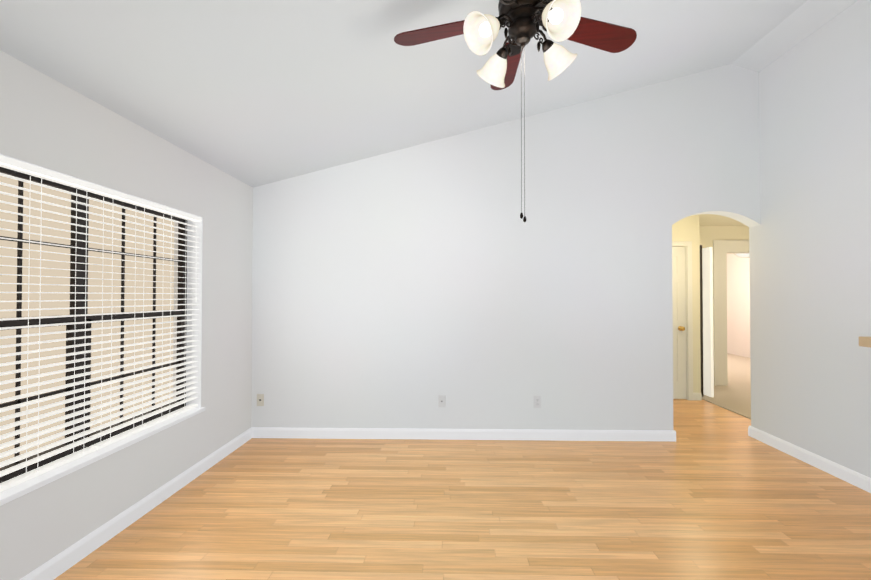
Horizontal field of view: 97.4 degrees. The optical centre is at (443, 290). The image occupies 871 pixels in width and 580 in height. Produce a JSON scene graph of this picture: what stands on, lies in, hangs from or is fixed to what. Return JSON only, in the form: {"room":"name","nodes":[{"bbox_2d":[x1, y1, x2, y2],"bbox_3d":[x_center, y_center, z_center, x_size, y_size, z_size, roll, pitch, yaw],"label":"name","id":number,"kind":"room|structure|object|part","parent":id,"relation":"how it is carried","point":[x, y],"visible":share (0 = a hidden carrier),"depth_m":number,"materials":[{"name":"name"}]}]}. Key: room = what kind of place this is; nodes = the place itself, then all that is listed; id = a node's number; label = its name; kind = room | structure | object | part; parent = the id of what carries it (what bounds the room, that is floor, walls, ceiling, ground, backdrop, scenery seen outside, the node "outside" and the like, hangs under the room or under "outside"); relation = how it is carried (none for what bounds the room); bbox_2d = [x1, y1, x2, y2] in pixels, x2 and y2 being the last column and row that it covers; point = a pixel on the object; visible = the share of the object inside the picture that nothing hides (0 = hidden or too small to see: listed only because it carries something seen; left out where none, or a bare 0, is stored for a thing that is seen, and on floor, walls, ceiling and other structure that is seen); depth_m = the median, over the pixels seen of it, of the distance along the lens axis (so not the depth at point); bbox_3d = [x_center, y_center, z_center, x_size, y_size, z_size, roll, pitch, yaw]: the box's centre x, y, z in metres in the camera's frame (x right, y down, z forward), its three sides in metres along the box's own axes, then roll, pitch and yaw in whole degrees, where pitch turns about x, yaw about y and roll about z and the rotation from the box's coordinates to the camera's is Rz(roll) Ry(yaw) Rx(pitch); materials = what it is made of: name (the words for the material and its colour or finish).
{"room":"empty living room","nodes":[
{"label":"empty living room","id":0,"kind":"room"},
{"bbox_2d":[0,50,252,579],"bbox_3d":[-2.023,0.150,1.299,0.220,2.480,5.460,0,-1,1],"label":"wall","id":1,"kind":"structure","parent":0,"point":[46,121],"depth_m":2.34,"materials":[{"name":"white paint"}]},
{"bbox_2d":[0,153,202,407],"bbox_3d":[-2.004,0.158,2.128,0.220,1.487,1.702,0,-1,1],"label":"liner","id":2,"kind":"object","parent":1,"relation":"in","point":[197,290],"visible":0.35,"depth_m":2.97,"materials":[{"name":"white"}]},
{"bbox_2d":[0,167,186,482],"bbox_3d":[-2.030,0.158,2.129,0.048,1.485,1.700,0,-1,1],"label":"window","id":3,"kind":"structure","parent":2,"relation":"in","point":[160,274],"depth_m":2.12,"materials":[{"name":"brown metal"}]},
{"bbox_2d":[0,155,201,491],"bbox_3d":[-1.926,0.150,2.127,0.085,1.465,1.696,0,-1,1],"label":"window blinds","id":4,"kind":"object","parent":3,"relation":"attached to","point":[27,168],"visible":1,"depth_m":2.06,"materials":[{"name":"white plastic"}]},
{"bbox_2d":[0,407,204,505],"bbox_3d":[-1.993,0.909,2.119,0.242,0.026,1.740,0,-1,1],"label":"window sill","id":5,"kind":"structure","parent":1,"relation":"attached to","point":[19,490],"depth_m":2.03,"materials":[{"name":"white wood"}]},
{"bbox_2d":[20,427,251,579],"bbox_3d":[-1.905,1.341,1.281,0.016,0.098,4.860,0,-1,1],"label":"baseboard","id":6,"kind":"structure","parent":1,"relation":"attached to","point":[56,566],"depth_m":2.27,"materials":[{"name":"white wood"}]},
{"bbox_2d":[0,0,857,186],"bbox_3d":[0.519,-1.708,1.126,5.470,1.482,5.180,0,-1,1],"label":"ceiling","id":7,"kind":"structure","parent":0,"point":[253,93],"depth_m":2.46,"materials":[{"name":"white paint"}]},
{"bbox_2d":[394,0,636,221],"bbox_3d":[0.373,-0.975,1.864,1.262,1.304,1.219,0,-1,1],"label":"ceiling fan","id":8,"kind":"object","parent":7,"relation":"hanging from","point":[556,20],"visible":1,"depth_m":1.86,"materials":[{"name":"brown wood"}]},
{"bbox_3d":[-0.024,-1.310,1.944,0.465,0.037,0.233,0,-1,1],"label":"blade","id":9,"kind":"part","parent":8,"relation":"part of","materials":[{"name":"brown wood"}]},
{"bbox_3d":[0.174,-1.150,1.692,0.168,0.166,0.157,0,-1,1],"label":"lamp shade","id":10,"kind":"part","parent":8,"relation":"part of","materials":[{"name":"white glass"}]},
{"bbox_3d":[0.201,-1.177,1.716,0.080,0.077,0.065,0,-1,1],"label":"bulb","id":11,"kind":"part","parent":8,"relation":"part of","materials":[{"name":"white glass"}]},
{"bbox_3d":[0.254,-1.146,2.019,0.157,0.166,0.168,0,-1,1],"label":"lamp shade","id":12,"kind":"part","parent":8,"relation":"part of","materials":[{"name":"white glass"}]},
{"bbox_3d":[0.271,-1.219,1.752,0.121,0.113,0.088,0,-1,1],"label":"arm","id":13,"kind":"part","parent":8,"relation":"part of"},
{"bbox_3d":[0.313,-1.217,1.924,0.088,0.113,0.121,0,-1,1],"label":"arm","id":14,"kind":"part","parent":8,"relation":"part of"},
{"bbox_3d":[0.367,-1.306,2.240,0.146,0.037,0.475,0,-1,1],"label":"blade","id":15,"kind":"part","parent":8,"relation":"part of","materials":[{"name":"brown wood"}]},
{"bbox_3d":[0.378,-1.389,1.819,0.232,0.184,0.232,0,-1,1],"label":"motor","id":16,"kind":"part","parent":8,"relation":"part of","materials":[{"name":"brown metal"}]},
{"bbox_3d":[0.443,-1.220,1.709,0.088,0.113,0.121,0,-1,1],"label":"arm","id":17,"kind":"part","parent":8,"relation":"part of"},
{"bbox_3d":[0.485,-1.218,1.881,0.121,0.113,0.088,0,-1,1],"label":"arm","id":18,"kind":"part","parent":8,"relation":"part of"},
{"bbox_3d":[0.478,-1.178,1.639,0.065,0.077,0.080,0,-1,1],"label":"bulb","id":19,"kind":"part","parent":8,"relation":"part of","materials":[{"name":"white glass"}]},
{"bbox_3d":[0.582,-1.147,1.939,0.168,0.166,0.157,0,-1,1],"label":"lamp shade","id":20,"kind":"part","parent":8,"relation":"part of","materials":[{"name":"white glass"}]},
{"bbox_3d":[0.502,-1.151,1.612,0.157,0.166,0.168,0,-1,1],"label":"lamp shade","id":21,"kind":"part","parent":8,"relation":"part of","materials":[{"name":"white glass"}]},
{"bbox_3d":[0.776,-1.310,1.954,0.458,0.037,0.257,0,-1,1],"label":"blade","id":22,"kind":"part","parent":8,"relation":"part of","materials":[{"name":"brown wood"}]},
{"bbox_2d":[54,399,870,579],"bbox_3d":[2.437,1.479,4.405,9.160,0.100,11.900,0,-1,1],"label":"floor","id":23,"kind":"structure","parent":0,"point":[714,492],"depth_m":2.40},
{"bbox_2d":[251,64,760,429],"bbox_3d":[0.427,-0.473,3.754,5.171,3.787,0.140,0,-1,1],"label":"wall","id":24,"kind":"structure","parent":0,"point":[403,288],"depth_m":3.68,"materials":[{"name":"white paint"}]},
{"bbox_2d":[257,394,263,405],"bbox_3d":[-1.772,1.058,3.708,0.070,0.115,0.007,0,-1,1],"label":"phone jack","id":25,"kind":"object","parent":24,"relation":"attached to","point":[260,399],"visible":1,"depth_m":3.71,"materials":[{"name":"beige plastic"}]},
{"bbox_2d":[438,395,445,406],"bbox_3d":[-0.012,1.058,3.665,0.070,0.115,0.017,0,-1,1],"label":"outlet","id":26,"kind":"object","parent":24,"relation":"attached to","point":[441,400],"visible":1,"depth_m":3.67,"materials":[{"name":"white plastic"}]},
{"bbox_2d":[252,427,675,441],"bbox_3d":[0.168,1.371,3.658,4.056,0.098,0.016,0,-1,1],"label":"baseboard","id":27,"kind":"structure","parent":24,"relation":"attached to","point":[475,434],"depth_m":3.65,"materials":[{"name":"white wood"}]},
{"bbox_2d":[534,396,540,407],"bbox_3d":[0.900,1.058,3.649,0.070,0.115,0.009,0,-1,1],"label":"duplex electrical outlet","id":28,"kind":"object","parent":24,"relation":"attached to","point":[537,401],"visible":1,"depth_m":3.65,"materials":[{"name":"white plastic"}]},
{"bbox_2d":[672,215,700,392],"bbox_3d":[2.112,0.218,5.138,2.560,2.440,0.120,0,-1,1],"label":"wall","id":29,"kind":"structure","parent":0,"point":[685,229],"depth_m":5.06,"materials":[{"name":"beige paint"}]},
{"bbox_2d":[672,247,685,398],"bbox_3d":[2.817,0.421,5.109,0.802,2.019,0.043,0,-1,1],"label":"door","id":30,"kind":"structure","parent":29,"relation":"attached to","point":[679,319],"depth_m":5.08,"materials":[{"name":"white wood"}]},
{"bbox_2d":[672,241,692,399],"bbox_3d":[2.817,0.392,5.112,0.930,2.092,0.138,0,-1,1],"label":"door frame","id":31,"kind":"structure","parent":29,"relation":"attached to","point":[687,245],"depth_m":5.04,"materials":[{"name":"white wood"}]},
{"bbox_2d":[693,393,701,399],"bbox_3d":[3.336,1.388,5.029,0.110,0.098,0.016,0,-1,1],"label":"baseboard","id":32,"kind":"structure","parent":29,"relation":"attached to","point":[697,396],"depth_m":5.02,"materials":[{"name":"white wood"}]},
{"bbox_2d":[698,214,745,225],"bbox_3d":[3.974,-1.038,7.049,6.200,0.120,6.610,0,-1,1],"label":"ceiling","id":33,"kind":"structure","parent":0,"point":[711,220],"depth_m":5.50,"materials":[{"name":"beige paint"}]},
{"bbox_2d":[699,226,748,357],"bbox_3d":[5.229,0.228,5.870,3.640,2.440,0.120,0,-1,1],"label":"wall","id":34,"kind":"structure","parent":0,"point":[709,235],"depth_m":5.84,"materials":[{"name":"beige paint"}]},
{"bbox_2d":[702,247,713,396],"bbox_3d":[3.618,0.423,5.483,0.035,2.020,0.680,0,-1,1],"label":"door","id":35,"kind":"structure","parent":34,"relation":"attached to","point":[708,358],"depth_m":5.18,"materials":[{"name":"white wood"}]},
{"bbox_2d":[713,240,748,385],"bbox_3d":[4.729,0.336,5.870,1.220,2.224,0.140,0,-1,1],"label":"door frame","id":36,"kind":"structure","parent":34,"relation":"attached to","point":[722,249],"depth_m":5.81,"materials":[{"name":"white wood"}]},
{"bbox_2d":[702,353,750,418],"bbox_3d":[5.274,1.456,7.004,3.600,0.012,6.580,0,-1,1],"label":"carpet floor","id":37,"kind":"structure","parent":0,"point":[734,395],"depth_m":5.50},
{"bbox_2d":[727,253,749,357],"bbox_3d":[6.725,0.237,6.578,0.120,2.440,5.800,0,-1,1],"label":"wall","id":38,"kind":"structure","parent":0,"point":[738,306],"depth_m":8.70,"materials":[{"name":"paint"}]},
{"bbox_2d":[734,253,748,257],"bbox_3d":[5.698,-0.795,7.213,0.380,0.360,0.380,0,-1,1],"label":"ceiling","id":39,"kind":"structure","parent":0,"point":[742,255],"depth_m":7.16,"materials":[{"name":"white paint"}]},
{"bbox_2d":[749,0,870,477],"bbox_3d":[3.025,-0.506,1.116,0.140,3.787,5.300,0,-1,1],"label":"wall","id":40,"kind":"structure","parent":0,"point":[810,279],"depth_m":3.06,"materials":[{"name":"white paint"}]},
{"bbox_2d":[748,426,870,492],"bbox_3d":[2.950,1.341,1.253,0.016,0.098,5.016,0,-1,1],"label":"baseboard","id":41,"kind":"structure","parent":40,"relation":"attached to","point":[856,479],"depth_m":3.07,"materials":[{"name":"white wood"}]},
{"bbox_2d":[859,336,870,347],"bbox_3d":[2.867,0.327,1.663,0.200,0.065,1.808,0,-1,1],"label":"shelf ledge","id":42,"kind":"object","parent":40,"relation":"attached to","point":[864,341],"visible":1,"depth_m":2.52,"materials":[{"name":"brown wood"}]},
{"bbox_3d":[3.341,0.223,5.512,0.120,2.440,0.680,0,-1,1],"label":"wall","id":43,"kind":"structure","parent":0,"visible":0},
{"bbox_2d":[700,245,703,396],"bbox_3d":[3.468,0.409,5.191,0.088,2.060,0.030,0,-1,1],"label":"door frame","id":44,"kind":"structure","parent":43,"relation":"attached to","point":[701,313],"depth_m":5.18,"materials":[{"name":"brown"}]}
]}

